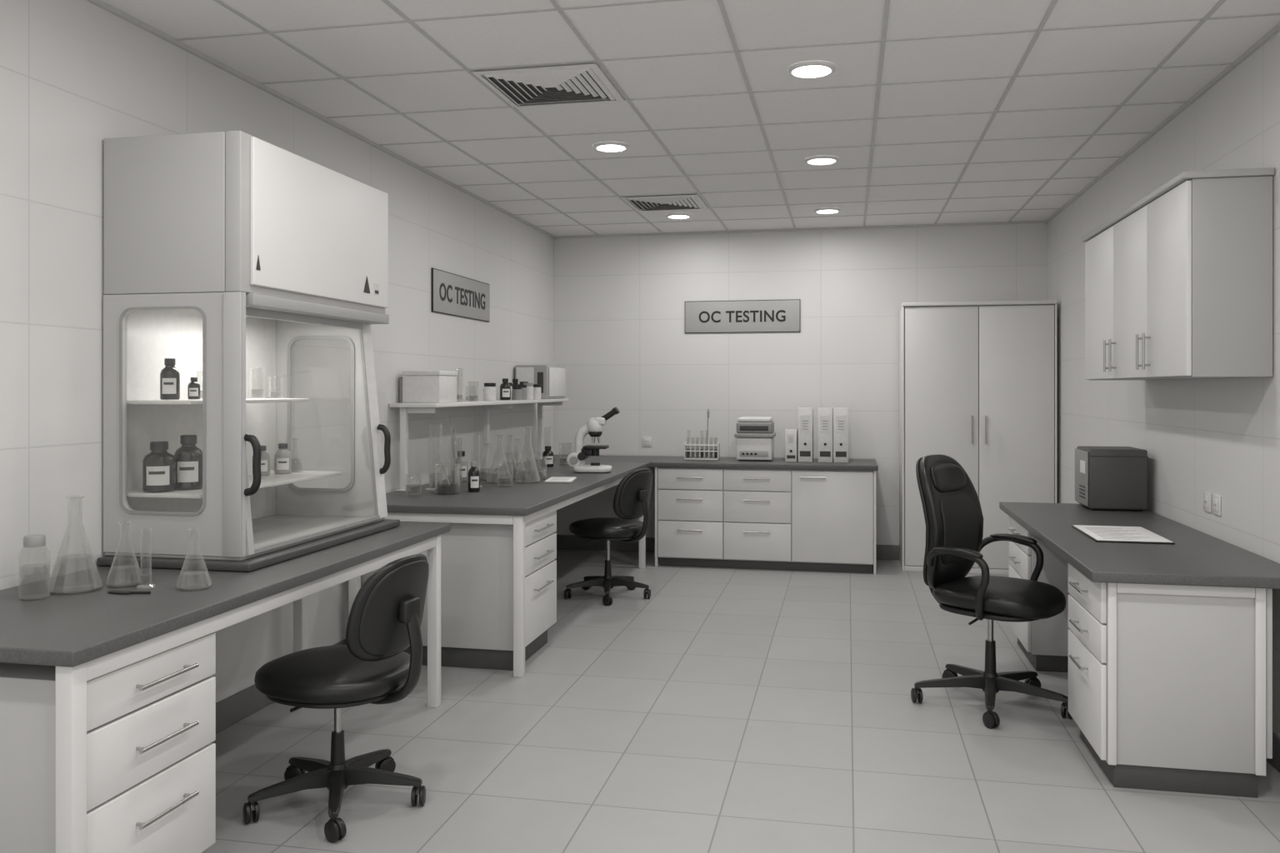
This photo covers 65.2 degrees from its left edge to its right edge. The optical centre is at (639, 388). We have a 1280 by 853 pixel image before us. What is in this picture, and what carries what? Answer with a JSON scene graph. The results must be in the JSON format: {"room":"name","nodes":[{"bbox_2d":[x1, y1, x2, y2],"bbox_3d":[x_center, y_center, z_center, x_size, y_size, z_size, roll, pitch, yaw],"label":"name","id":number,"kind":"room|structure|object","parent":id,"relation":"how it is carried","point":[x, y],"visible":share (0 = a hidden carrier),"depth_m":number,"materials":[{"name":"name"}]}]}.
{"room":"laboratory","nodes":[
{"label":"laboratory","id":0,"kind":"room"},
{"bbox_2d":[0,0,554,703],"bbox_3d":[-1.901,0.040,4.326,0.100,2.920,10.500,0,0,12],"label":"wall","id":1,"kind":"structure","parent":0,"point":[75,75],"depth_m":3.98,"materials":[{"name":"paint"}]},
{"bbox_2d":[215,639,346,734],"bbox_3d":[-1.846,1.435,4.315,0.012,0.130,10.300,0,0,12],"label":"baseboard","id":2,"kind":"structure","parent":1,"relation":"attached to","point":[233,709],"depth_m":4.50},
{"bbox_2d":[431,267,489,322],"bbox_3d":[-1.261,-0.650,7.120,0.016,0.290,1.070,0,0,12],"label":"wall sign","id":3,"kind":"object","parent":1,"relation":"attached to","point":[452,294],"visible":1,"depth_m":7.04,"materials":[{"name":"grey plastic"}]},
{"bbox_2d":[86,0,1279,238],"bbox_3d":[0.278,-1.410,3.874,4.350,0.020,10.300,0,0,12],"label":"trim","id":4,"kind":"structure","parent":1,"relation":"attached to","point":[100,3],"depth_m":5.46,"materials":[{"name":"metal"}]},
{"bbox_2d":[101,0,1279,236],"bbox_3d":[0.278,-1.470,3.874,4.550,0.100,10.500,0,0,12],"label":"ceiling","id":5,"kind":"structure","parent":0,"point":[686,26],"depth_m":4.71,"materials":[{"name":"tile"}]},
{"bbox_2d":[472,64,624,107],"bbox_3d":[-0.413,-1.408,4.682,0.570,0.017,0.570,0,0,12],"label":"ceiling air vent","id":6,"kind":"object","parent":5,"relation":"in","point":[586,82],"depth_m":4.64,"materials":[{"name":"grey metal"}]},
{"bbox_2d":[593,141,629,152],"bbox_3d":[-0.170,-1.412,5.857,0.212,0.015,0.212,0,0,12],"label":"recessed light","id":7,"kind":"object","parent":5,"relation":"in","point":[605,147],"depth_m":5.84,"materials":[{"name":"white plastic"}]},
{"bbox_2d":[620,195,707,210],"bbox_3d":[0.196,-1.408,7.619,0.570,0.017,0.570,0,0,12],"label":"ceiling air vent","id":8,"kind":"object","parent":5,"relation":"in","point":[677,202],"depth_m":7.59,"materials":[{"name":"grey metal"}]},
{"bbox_2d":[665,213,691,219],"bbox_3d":[0.318,-1.412,8.207,0.212,0.015,0.212,0,0,12],"label":"recessed light","id":9,"kind":"object","parent":5,"relation":"in","point":[672,216],"depth_m":8.20,"materials":[{"name":"white plastic"}]},
{"bbox_2d":[175,0,1279,235],"bbox_3d":[0.278,-1.417,3.874,4.350,0.005,10.300,0,0,12],"label":"grid","id":10,"kind":"object","parent":5,"relation":"attached to","point":[560,10],"depth_m":4.85,"materials":[{"name":"grey metal"}]},
{"bbox_2d":[787,60,835,79],"bbox_3d":[0.762,-1.412,4.438,0.212,0.015,0.212,0,0,12],"label":"recessed light","id":11,"kind":"object","parent":5,"relation":"in","point":[809,69],"depth_m":4.43,"materials":[{"name":"white plastic"}]},
{"bbox_2d":[804,155,839,164],"bbox_3d":[1.127,-1.412,6.200,0.212,0.015,0.212,0,0,12],"label":"recessed light","id":12,"kind":"object","parent":5,"relation":"in","point":[816,160],"depth_m":6.19,"materials":[{"name":"white plastic"}]},
{"bbox_2d":[814,207,840,214],"bbox_3d":[1.493,-1.412,7.963,0.212,0.015,0.212,0,0,12],"label":"recessed light","id":13,"kind":"object","parent":5,"relation":"in","point":[827,210],"depth_m":7.94,"materials":[{"name":"white plastic"}]},
{"bbox_2d":[201,549,1279,852],"bbox_3d":[0.278,1.550,3.874,4.550,0.100,10.500,0,0,12],"label":"floor","id":14,"kind":"structure","parent":0,"point":[721,710],"depth_m":4.21,"materials":[{"name":"tile"}]},
{"bbox_2d":[0,521,450,852],"bbox_3d":[-1.548,1.075,3.722,0.805,0.850,2.400,0,0,12],"label":"lab bench","id":15,"kind":"object","parent":14,"relation":"on","point":[107,701],"visible":0.84,"depth_m":2.79,"materials":[{"name":"laminate"}]},
{"bbox_2d":[18,534,49,599],"bbox_3d":[-1.874,0.552,3.095,0.084,0.192,0.084,0,0,12],"label":"glass jar","id":16,"kind":"object","parent":15,"relation":"on","point":[36,540],"visible":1,"depth_m":3.08,"materials":[{"name":"clear glass"}]},
{"bbox_2d":[46,495,102,594],"bbox_3d":[-1.817,0.497,3.216,0.155,0.302,0.155,0,0,12],"label":"flask","id":17,"kind":"object","parent":15,"relation":"on","point":[75,589],"visible":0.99,"depth_m":3.22,"materials":[{"name":"clear glass"}]},
{"bbox_2d":[105,520,143,587],"bbox_3d":[-1.702,0.544,3.305,0.110,0.207,0.110,0,0,12],"label":"flask","id":18,"kind":"object","parent":15,"relation":"on","point":[122,584],"visible":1,"depth_m":3.30,"materials":[{"name":"clear glass"}]},
{"bbox_2d":[107,590,150,594],"bbox_3d":[-1.618,0.645,3.159,0.147,0.008,0.032,0,0,13],"label":"spatula","id":19,"kind":"object","parent":15,"relation":"on","point":[108,592],"visible":1,"depth_m":3.15,"materials":[{"name":"black plastic"}]},
{"bbox_2d":[136,530,154,589],"bbox_3d":[-1.607,0.554,3.254,0.054,0.190,0.054,0,0,12],"label":"cylinder","id":20,"kind":"object","parent":15,"relation":"on","point":[147,587],"visible":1,"depth_m":3.25,"materials":[{"name":"clear glass"}]},
{"bbox_2d":[176,527,211,590],"bbox_3d":[-1.449,0.552,3.250,0.105,0.192,0.105,0,0,12],"label":"flask","id":21,"kind":"object","parent":15,"relation":"on","point":[192,587],"visible":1,"depth_m":3.25,"materials":[{"name":"clear glass"}]},
{"bbox_2d":[0,521,450,667],"bbox_3d":[-1.548,0.670,3.722,0.805,0.040,2.400,0,0,12],"label":"countertop","id":22,"kind":"structure","parent":15,"relation":"on","point":[76,629],"depth_m":3.08,"materials":[{"name":"laminate"}]},
{"bbox_2d":[96,130,399,572],"bbox_3d":[-1.551,-0.136,4.175,0.626,1.568,1.215,0,0,12],"label":"fume hood","id":23,"kind":"object","parent":15,"relation":"on","point":[224,252],"visible":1,"depth_m":3.69,"materials":[{"name":"grey paint"}]},
{"bbox_2d":[142,441,175,492],"bbox_3d":[-1.800,0.292,3.743,0.112,0.185,0.114,0,0,12],"label":"bottle","id":24,"kind":"object","parent":23,"relation":"on","point":[159,465],"visible":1,"depth_m":3.70,"materials":[{"name":"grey glass"}]},
{"bbox_2d":[148,471,164,474],"bbox_3d":[-1.784,0.313,3.692,0.055,0.011,0.007,0,0,-17],"label":"print","id":25,"kind":"object","parent":24,"relation":"on","point":[149,472],"depth_m":3.69},
{"bbox_2d":[160,358,179,399],"bbox_3d":[-1.772,-0.035,3.768,0.068,0.155,0.070,0,0,12],"label":"bottle","id":26,"kind":"object","parent":23,"relation":"on","point":[169,375],"visible":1,"depth_m":3.74,"materials":[{"name":"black glass"}]},
{"bbox_2d":[163,382,173,384],"bbox_3d":[-1.762,-0.017,3.736,0.034,0.009,0.004,0,0,-17],"label":"print","id":27,"kind":"object","parent":26,"relation":"on","point":[164,383],"depth_m":3.73},
{"bbox_2d":[173,435,202,489],"bbox_3d":[-1.732,0.282,3.836,0.105,0.205,0.107,0,0,12],"label":"bottle","id":28,"kind":"object","parent":23,"relation":"on","point":[188,457],"visible":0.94,"depth_m":3.80,"materials":[{"name":"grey glass"}]},
{"bbox_2d":[179,466,194,470],"bbox_3d":[-1.717,0.305,3.788,0.052,0.012,0.007,0,0,-17],"label":"print","id":29,"kind":"object","parent":28,"relation":"attached to","point":[181,468],"depth_m":3.79},
{"bbox_2d":[187,377,199,399],"bbox_3d":[-1.722,0.001,3.860,0.045,0.085,0.047,0,0,12],"label":"bottle","id":30,"kind":"object","parent":23,"relation":"on","point":[193,387],"visible":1,"depth_m":3.84,"materials":[{"name":"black glass"}]},
{"bbox_2d":[126,398,309,404],"bbox_3d":[-1.712,0.052,4.073,0.327,0.015,0.820,0,0,12],"label":"shelf","id":31,"kind":"object","parent":23,"relation":"attached to","point":[129,401],"depth_m":3.72,"materials":[{"name":"white plastic"}]},
{"bbox_2d":[126,470,341,499],"bbox_3d":[-1.670,0.395,4.176,0.367,0.015,1.040,0,0,12],"label":"shelf","id":32,"kind":"object","parent":23,"relation":"attached to","point":[133,491],"depth_m":4.09,"materials":[{"name":"white plastic"}]},
{"bbox_2d":[105,514,384,560],"bbox_3d":[-1.583,0.610,4.181,0.560,0.014,1.135,0,0,12],"label":"tray","id":33,"kind":"object","parent":23,"relation":"on","point":[272,533],"depth_m":4.10,"materials":[{"name":"grey paint"}]},
{"bbox_2d":[250,367,264,397],"bbox_3d":[-1.655,-0.024,4.327,0.063,0.131,0.063,0,0,12],"label":"beaker","id":34,"kind":"object","parent":23,"relation":"on","point":[264,367],"visible":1,"depth_m":4.33,"materials":[{"name":"clear glass"}]},
{"bbox_2d":[260,445,269,475],"bbox_3d":[-1.679,0.320,4.433,0.074,0.130,0.076,0,0,12],"label":"bottle","id":35,"kind":"object","parent":23,"relation":"on","point":[265,458],"visible":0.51,"depth_m":4.41,"materials":[{"name":"grey plastic"}]},
{"bbox_2d":[274,443,291,474],"bbox_3d":[-1.615,0.318,4.522,0.074,0.135,0.076,0,0,12],"label":"bottle","id":36,"kind":"object","parent":23,"relation":"on","point":[282,457],"visible":1,"depth_m":4.50,"materials":[{"name":"grey plastic"}]},
{"bbox_2d":[242,554,429,843],"bbox_3d":[-1.077,1.042,3.578,0.631,0.915,0.616,0,0,-11],"label":"chair","id":37,"kind":"object","parent":14,"relation":"on","point":[385,619],"visible":1,"depth_m":3.46,"materials":[{"name":"black leather"}]},
{"bbox_2d":[250,803,254,810],"bbox_3d":[-1.345,1.450,3.458,0.012,0.047,0.074,0,0,-32],"label":"hood","id":38,"kind":"object","parent":37,"relation":"attached to","point":[252,805],"depth_m":3.43,"materials":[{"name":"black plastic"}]},
{"bbox_2d":[285,765,304,774],"bbox_3d":[-1.307,1.450,3.794,0.074,0.047,0.012,0,0,8],"label":"hood","id":39,"kind":"object","parent":37,"relation":"attached to","point":[291,769],"depth_m":3.77,"materials":[{"name":"black plastic"}]},
{"bbox_2d":[328,818,344,835],"bbox_3d":[-1.009,1.450,3.315,0.074,0.047,0.012,0,0,36],"label":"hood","id":40,"kind":"object","parent":37,"relation":"attached to","point":[336,826],"depth_m":3.30,"materials":[{"name":"black plastic"}]},
{"bbox_2d":[375,756,393,769],"bbox_3d":[-0.988,1.450,3.874,0.074,0.047,0.012,0,0,-43],"label":"hood","id":41,"kind":"object","parent":37,"relation":"attached to","point":[387,762],"depth_m":3.85,"materials":[{"name":"black plastic"}]},
{"bbox_2d":[415,785,421,794],"bbox_3d":[-0.796,1.450,3.598,0.012,0.047,0.074,0,0,-4],"label":"hood","id":42,"kind":"object","parent":37,"relation":"attached to","point":[417,787],"depth_m":3.57,"materials":[{"name":"black plastic"}]},
{"bbox_2d":[348,460,649,677],"bbox_3d":[-0.768,1.060,6.869,1.055,0.880,3.280,0,0,12],"label":"lab bench","id":43,"kind":"object","parent":14,"relation":"on","point":[498,553],"visible":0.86,"depth_m":5.35,"materials":[{"name":"laminate"}]},
{"bbox_2d":[405,474,421,495],"bbox_3d":[-1.312,0.557,5.787,0.094,0.121,0.094,0,0,12],"label":"beaker","id":44,"kind":"object","parent":43,"relation":"on","point":[405,474],"visible":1,"depth_m":5.78,"materials":[{"name":"clear glass"}]},
{"bbox_2d":[425,424,442,490],"bbox_3d":[-1.246,0.419,6.101,0.128,0.400,0.128,0,0,12],"label":"cylinder","id":45,"kind":"object","parent":43,"relation":"on","point":[429,488],"visible":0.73,"depth_m":6.08,"materials":[{"name":"clear glass"}]},
{"bbox_2d":[435,450,460,494],"bbox_3d":[-1.131,0.490,5.872,0.152,0.255,0.152,0,0,12],"label":"beaker","id":46,"kind":"object","parent":43,"relation":"on","point":[441,489],"visible":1,"depth_m":5.83,"materials":[{"name":"clear glass"}]},
{"bbox_2d":[450,430,450,463],"bbox_3d":[-1.161,0.439,6.216,0.060,0.360,0.060,0,0,12],"label":"cylinder","id":47,"kind":"object","parent":43,"relation":"on","point":[450,431],"visible":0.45,"depth_m":6.21,"materials":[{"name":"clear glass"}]},
{"bbox_2d":[447,415,462,485],"bbox_3d":[-1.180,0.393,6.373,0.094,0.450,0.094,0,0,12],"label":"beaker","id":48,"kind":"object","parent":43,"relation":"on","point":[449,415],"visible":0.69,"depth_m":6.37,"materials":[{"name":"clear glass"}]},
{"bbox_2d":[454,450,468,481],"bbox_3d":[-1.192,0.519,6.660,0.090,0.200,0.092,0,0,12],"label":"bottle","id":49,"kind":"object","parent":43,"relation":"on","point":[461,460],"visible":0.94,"depth_m":6.63,"materials":[{"name":"grey plastic"}]},
{"bbox_2d":[468,461,479,492],"bbox_3d":[-0.995,0.529,5.986,0.070,0.180,0.072,0,0,12],"label":"bottle","id":50,"kind":"object","parent":43,"relation":"on","point":[473,472],"visible":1,"depth_m":5.96,"materials":[{"name":"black glass"}]},
{"bbox_2d":[389,398,569,491],"bbox_3d":[-1.060,0.354,7.354,0.305,0.529,2.870,0,0,12],"label":"shelf","id":51,"kind":"object","parent":43,"relation":"on","point":[405,408],"visible":0.88,"depth_m":6.68,"materials":[{"name":"white laminate"}]},
{"bbox_2d":[399,370,457,403],"bbox_3d":[-1.312,-0.009,6.196,0.274,0.195,0.288,0,0,12],"label":"storage box","id":52,"kind":"object","parent":51,"relation":"on","point":[415,387],"visible":1,"depth_m":6.07,"materials":[{"name":"white cardboard"}]},
{"bbox_2d":[465,386,475,400],"bbox_3d":[-1.166,0.036,6.880,0.074,0.101,0.074,0,0,12],"label":"beaker","id":53,"kind":"object","parent":51,"relation":"on","point":[465,387],"visible":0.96,"depth_m":6.87,"materials":[{"name":"clear glass"}]},
{"bbox_2d":[468,381,479,401],"bbox_3d":[-1.119,0.021,6.717,0.074,0.131,0.074,0,0,12],"label":"beaker","id":54,"kind":"object","parent":51,"relation":"on","point":[478,382],"visible":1,"depth_m":6.72,"materials":[{"name":"clear glass"}]},
{"bbox_2d":[484,383,495,400],"bbox_3d":[-1.063,0.025,7.084,0.085,0.125,0.085,0,0,12],"label":"jar","id":55,"kind":"object","parent":51,"relation":"on","point":[489,388],"visible":1,"depth_m":7.05,"materials":[{"name":"plastic"}]},
{"bbox_2d":[500,378,510,399],"bbox_3d":[-1.006,0.008,7.459,0.080,0.160,0.082,0,0,12],"label":"bottle","id":56,"kind":"object","parent":51,"relation":"on","point":[505,388],"visible":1,"depth_m":7.43,"materials":[{"name":"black glass"}]},
{"bbox_2d":[507,382,512,399],"bbox_3d":[-1.012,0.023,7.625,0.075,0.130,0.075,0,0,12],"label":"jar","id":57,"kind":"object","parent":51,"relation":"on","point":[510,383],"visible":0.26,"depth_m":7.61,"materials":[{"name":"white plastic"}]},
{"bbox_2d":[511,379,519,399],"bbox_3d":[-0.970,0.008,7.779,0.080,0.160,0.082,0,0,12],"label":"bottle","id":58,"kind":"object","parent":51,"relation":"on","point":[515,382],"visible":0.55,"depth_m":7.76,"materials":[{"name":"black glass"}]},
{"bbox_2d":[512,386,521,399],"bbox_3d":[-0.926,0.038,7.546,0.070,0.100,0.070,0,0,12],"label":"jar","id":59,"kind":"object","parent":51,"relation":"on","point":[517,392],"visible":0.98,"depth_m":7.51,"materials":[{"name":"grey plastic"}]},
{"bbox_2d":[517,385,526,399],"bbox_3d":[-0.908,0.030,7.685,0.075,0.115,0.075,0,0,12],"label":"jar","id":60,"kind":"object","parent":51,"relation":"on","point":[523,387],"visible":0.61,"depth_m":7.65,"materials":[{"name":"grey plastic"}]},
{"bbox_2d":[523,383,533,399],"bbox_3d":[-0.875,0.023,7.841,0.080,0.130,0.080,0,0,12],"label":"jar","id":61,"kind":"object","parent":51,"relation":"on","point":[529,387],"visible":0.73,"depth_m":7.81,"materials":[{"name":"white plastic"}]},
{"bbox_2d":[533,384,540,399],"bbox_3d":[-0.835,0.028,8.037,0.080,0.120,0.080,0,0,12],"label":"jar","id":62,"kind":"object","parent":51,"relation":"on","point":[537,387],"visible":0.78,"depth_m":8.00,"materials":[{"name":"white plastic"}]},
{"bbox_2d":[515,365,565,399],"bbox_3d":[-0.833,-0.051,8.437,0.290,0.280,0.536,0,0,12],"label":"lab incubator","id":63,"kind":"object","parent":51,"relation":"on","point":[552,379],"visible":0.77,"depth_m":8.19,"materials":[{"name":"grey paint"}]},
{"bbox_2d":[479,443,496,479],"bbox_3d":[-1.040,0.497,6.803,0.130,0.242,0.130,0,0,12],"label":"flask","id":64,"kind":"object","parent":43,"relation":"on","point":[485,443],"visible":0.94,"depth_m":6.80,"materials":[{"name":"clear glass"}]},
{"bbox_2d":[486,435,512,483],"bbox_3d":[-0.923,0.462,6.575,0.165,0.312,0.165,0,0,12],"label":"flask","id":65,"kind":"object","parent":43,"relation":"on","point":[502,435],"visible":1,"depth_m":6.57,"materials":[{"name":"clear glass"}]},
{"bbox_2d":[496,465,513,486],"bbox_3d":[-0.853,0.552,6.325,0.105,0.131,0.105,0,0,12],"label":"beaker","id":66,"kind":"object","parent":43,"relation":"on","point":[497,465],"visible":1,"depth_m":6.32,"materials":[{"name":"clear glass"}]},
{"bbox_2d":[500,435,518,474],"bbox_3d":[-0.939,0.477,7.191,0.130,0.282,0.130,0,0,12],"label":"flask","id":67,"kind":"object","parent":43,"relation":"on","point":[507,435],"visible":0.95,"depth_m":7.18,"materials":[{"name":"clear glass"}]},
{"bbox_2d":[506,438,527,479],"bbox_3d":[-0.843,0.482,6.864,0.140,0.272,0.140,0,0,12],"label":"flask","id":68,"kind":"object","parent":43,"relation":"on","point":[520,438],"visible":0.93,"depth_m":6.86,"materials":[{"name":"clear glass"}]},
{"bbox_2d":[385,460,649,515],"bbox_3d":[-0.768,0.640,6.869,1.055,0.040,3.280,0,0,12],"label":"countertop","id":69,"kind":"structure","parent":43,"relation":"on","point":[519,499],"depth_m":5.97,"materials":[{"name":"laminate"}]},
{"bbox_2d":[515,427,539,483],"bbox_3d":[-0.739,0.437,6.577,0.165,0.362,0.165,0,0,12],"label":"flask","id":70,"kind":"object","parent":43,"relation":"on","point":[528,482],"visible":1,"depth_m":6.57,"materials":[{"name":"clear glass"}]},
{"bbox_2d":[526,451,540,474],"bbox_3d":[-0.762,0.537,7.154,0.105,0.161,0.105,0,0,12],"label":"beaker","id":71,"kind":"object","parent":43,"relation":"on","point":[540,452],"visible":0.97,"depth_m":7.15,"materials":[{"name":"clear glass"}]},
{"bbox_2d":[542,445,553,466],"bbox_3d":[-0.728,0.539,7.912,0.090,0.160,0.092,0,0,12],"label":"bottle","id":72,"kind":"object","parent":43,"relation":"on","point":[548,462],"visible":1,"depth_m":7.88,"materials":[{"name":"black glass"}]},
{"bbox_2d":[544,477,576,483],"bbox_3d":[-0.527,0.612,6.666,0.180,0.015,0.300,0,0,3],"label":"notebook","id":73,"kind":"object","parent":43,"relation":"on","point":[552,480],"visible":1,"depth_m":6.57,"materials":[{"name":"white paper"}]},
{"bbox_2d":[566,407,619,473],"bbox_3d":[-0.343,0.379,7.374,0.382,0.480,0.200,0,0,6],"label":"microscope","id":74,"kind":"object","parent":43,"relation":"on","point":[594,427],"visible":1,"depth_m":7.32,"materials":[{"name":"white plastic"}]},
{"bbox_2d":[566,452,581,467],"bbox_3d":[-0.478,0.529,7.388,0.110,0.110,0.140,0,0,6],"label":"knob","id":75,"kind":"object","parent":74,"relation":"on","point":[574,459],"depth_m":7.32,"materials":[{"name":"white plastic"}]},
{"bbox_2d":[564,468,652,605],"bbox_3d":[-0.197,1.034,7.214,0.658,0.932,0.593,0,0,35],"label":"chair","id":76,"kind":"object","parent":14,"relation":"on","point":[632,494],"visible":1,"depth_m":7.02,"materials":[{"name":"black plastic"}]},
{"bbox_2d":[530,455,878,574],"bbox_3d":[0.555,1.060,8.669,2.915,0.880,0.767,0,0,12],"label":"base cabinet","id":77,"kind":"object","parent":14,"relation":"on","point":[777,513],"visible":0.98,"depth_m":8.22,"materials":[{"name":"laminate"}]},
{"bbox_2d":[530,455,878,470],"bbox_3d":[0.556,0.640,8.670,2.915,0.040,0.765,0,0,12],"label":"countertop","id":78,"kind":"structure","parent":77,"relation":"on","point":[654,461],"depth_m":8.32,"materials":[{"name":"laminate"}]},
{"bbox_2d":[684,409,719,459],"bbox_3d":[0.538,0.399,8.671,0.300,0.440,0.100,0,0,12],"label":"test tube rack","id":79,"kind":"object","parent":78,"relation":"on","point":[687,452],"visible":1,"depth_m":8.65,"materials":[{"name":"white plastic"}]},
{"bbox_2d":[734,416,775,461],"bbox_3d":[0.994,0.434,8.603,0.330,0.370,0.320,0,0,12],"label":"lab centrifuge","id":80,"kind":"object","parent":78,"relation":"on","point":[755,436],"visible":1,"depth_m":8.46,"materials":[{"name":"white plastic"}]},
{"bbox_2d":[734,432,775,438],"bbox_3d":[0.994,0.401,8.603,0.330,0.034,0.320,0,0,12],"label":"tray","id":81,"kind":"object","parent":80,"relation":"on","point":[738,435],"depth_m":8.45,"materials":[{"name":"grey plastic"}]},
{"bbox_2d":[785,428,798,461],"bbox_3d":[1.301,0.484,8.558,0.094,0.270,0.293,0,0,12],"label":"ring binder","id":82,"kind":"object","parent":78,"relation":"on","point":[792,436],"visible":1,"depth_m":8.42,"materials":[{"name":"white plastic"}]},
{"bbox_2d":[798,407,813,462],"bbox_3d":[1.416,0.392,8.534,0.119,0.455,0.293,0,0,12],"label":"ring binder","id":83,"kind":"object","parent":78,"relation":"on","point":[805,415],"visible":1,"depth_m":8.39,"materials":[{"name":"white plastic"}]},
{"bbox_2d":[818,407,833,462],"bbox_3d":[1.577,0.392,8.500,0.119,0.455,0.293,0,0,12],"label":"ring binder","id":84,"kind":"object","parent":78,"relation":"on","point":[825,416],"visible":1,"depth_m":8.36,"materials":[{"name":"white plastic"}]},
{"bbox_2d":[834,407,848,462],"bbox_3d":[1.705,0.392,8.474,0.119,0.455,0.293,0,0,12],"label":"ring binder","id":85,"kind":"object","parent":78,"relation":"on","point":[841,415],"visible":1,"depth_m":8.33,"materials":[{"name":"white plastic"}]},
{"bbox_2d":[899,300,1056,574],"bbox_3d":[2.781,0.400,8.308,1.190,2.200,0.570,0,0,12],"label":"wardrobe","id":86,"kind":"object","parent":14,"relation":"on","point":[977,380],"visible":0.84,"depth_m":8.06,"materials":[{"name":"grey laminate"}]},
{"bbox_2d":[910,454,1072,728],"bbox_3d":[1.682,0.917,4.748,0.706,1.167,0.714,0,0,45],"label":"office chair","id":87,"kind":"object","parent":14,"relation":"on","point":[953,517],"visible":1,"depth_m":4.74,"materials":[{"name":"black leather"}]},
{"bbox_2d":[985,710,998,724],"bbox_3d":[1.552,1.450,4.417,0.012,0.047,0.074,0,0,-20],"label":"caster wheel","id":88,"kind":"object","parent":87,"relation":"attached to","point":[992,717],"depth_m":4.40,"materials":[{"name":"black plastic"}]},
{"bbox_2d":[999,501,1279,798],"bbox_3d":[2.285,1.090,4.775,0.755,0.820,2.320,0,0,12],"label":"office desk","id":89,"kind":"object","parent":14,"relation":"on","point":[1165,651],"visible":0.87,"depth_m":3.73,"materials":[{"name":"laminate"}]},
{"bbox_2d":[1075,445,1148,510],"bbox_3d":[2.668,0.509,5.680,0.316,0.340,0.332,0,0,12],"label":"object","id":90,"kind":"object","parent":89,"relation":"on","point":[1108,478],"visible":1,"depth_m":5.53,"materials":[{"name":"metal"}]},
{"bbox_2d":[1071,525,1174,544],"bbox_3d":[2.221,0.674,4.625,0.320,0.010,0.500,0,0,12],"label":"document","id":91,"kind":"object","parent":89,"relation":"on","point":[1097,533],"visible":1,"depth_m":4.58,"materials":[{"name":"white paper"}]},
{"bbox_2d":[999,501,1279,589],"bbox_3d":[2.285,0.701,4.775,0.755,0.042,2.320,0,0,12],"label":"countertop","id":92,"kind":"structure","parent":89,"relation":"on","point":[1198,558],"depth_m":4.15,"materials":[{"name":"laminate"}]},
{"bbox_2d":[554,223,1047,545],"bbox_3d":[1.334,0.040,8.966,4.350,2.920,0.100,0,0,12],"label":"wall","id":93,"kind":"structure","parent":0,"point":[621,341],"depth_m":8.99,"materials":[{"name":"paint"}]},
{"bbox_2d":[642,436,651,446],"bbox_3d":[0.065,0.490,9.171,0.090,0.090,0.012,0,0,12],"label":"wall outlet","id":94,"kind":"object","parent":93,"relation":"attached to","point":[647,441],"visible":1,"depth_m":9.17,"materials":[{"name":"white plastic"}]},
{"bbox_2d":[644,438,649,444],"bbox_3d":[0.064,0.490,9.168,0.056,0.056,0.003,0,0,12],"label":"socket","id":95,"kind":"object","parent":94,"relation":"attached to","point":[647,441],"depth_m":9.17,"materials":[{"name":"white plastic"}]},
{"bbox_2d":[556,535,899,560],"bbox_3d":[1.323,1.435,8.911,4.326,0.130,0.012,0,0,12],"label":"baseboard","id":96,"kind":"structure","parent":93,"relation":"attached to","point":[563,542],"depth_m":9.22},
{"bbox_2d":[685,299,800,333],"bbox_3d":[0.916,-0.645,8.993,1.040,0.290,0.016,0,0,12],"label":"wall sign","id":97,"kind":"object","parent":93,"relation":"attached to","point":[746,316],"visible":1,"depth_m":8.99,"materials":[{"name":"grey plastic"}]},
{"bbox_2d":[1047,31,1279,737],"bbox_3d":[2.457,0.040,3.422,0.100,2.920,10.500,0,0,12],"label":"wall","id":98,"kind":"structure","parent":0,"point":[1219,437],"depth_m":4.90,"materials":[{"name":"paint"}]},
{"bbox_2d":[1081,167,1274,380],"bbox_3d":[2.524,-0.460,4.874,0.348,0.830,1.800,0,0,12],"label":"upper cabinet","id":99,"kind":"object","parent":98,"relation":"attached to","point":[1178,282],"visible":1,"depth_m":4.05,"materials":[{"name":"grey paint"}]},
{"bbox_2d":[1203,491,1211,513],"bbox_3d":[2.663,0.535,4.697,0.012,0.090,0.090,0,0,12],"label":"wall outlet","id":100,"kind":"object","parent":98,"relation":"attached to","point":[1207,497],"visible":1,"depth_m":4.68,"materials":[{"name":"white plastic"}]},
{"bbox_2d":[1204,495,1208,509],"bbox_3d":[2.659,0.535,4.698,0.003,0.056,0.056,0,0,12],"label":"socket","id":101,"kind":"object","parent":100,"relation":"attached to","point":[1206,497],"depth_m":4.69,"materials":[{"name":"white plastic"}]},
{"bbox_2d":[1212,494,1220,515],"bbox_3d":[2.639,0.535,4.579,0.012,0.090,0.090,0,0,12],"label":"wall outlet","id":102,"kind":"object","parent":98,"relation":"attached to","point":[1216,499],"visible":1,"depth_m":4.56,"materials":[{"name":"white plastic"}]},
{"bbox_2d":[1212,498,1217,511],"bbox_3d":[2.635,0.535,4.580,0.003,0.056,0.056,0,0,12],"label":"socket","id":103,"kind":"object","parent":102,"relation":"attached to","point":[1214,500],"depth_m":4.58,"materials":[{"name":"white plastic"}]},
{"bbox_2d":[1265,732,1279,773],"bbox_3d":[2.402,1.435,3.434,0.012,0.130,10.300,0,0,12],"label":"baseboard","id":104,"kind":"structure","parent":98,"relation":"attached to","point":[1275,762],"depth_m":3.93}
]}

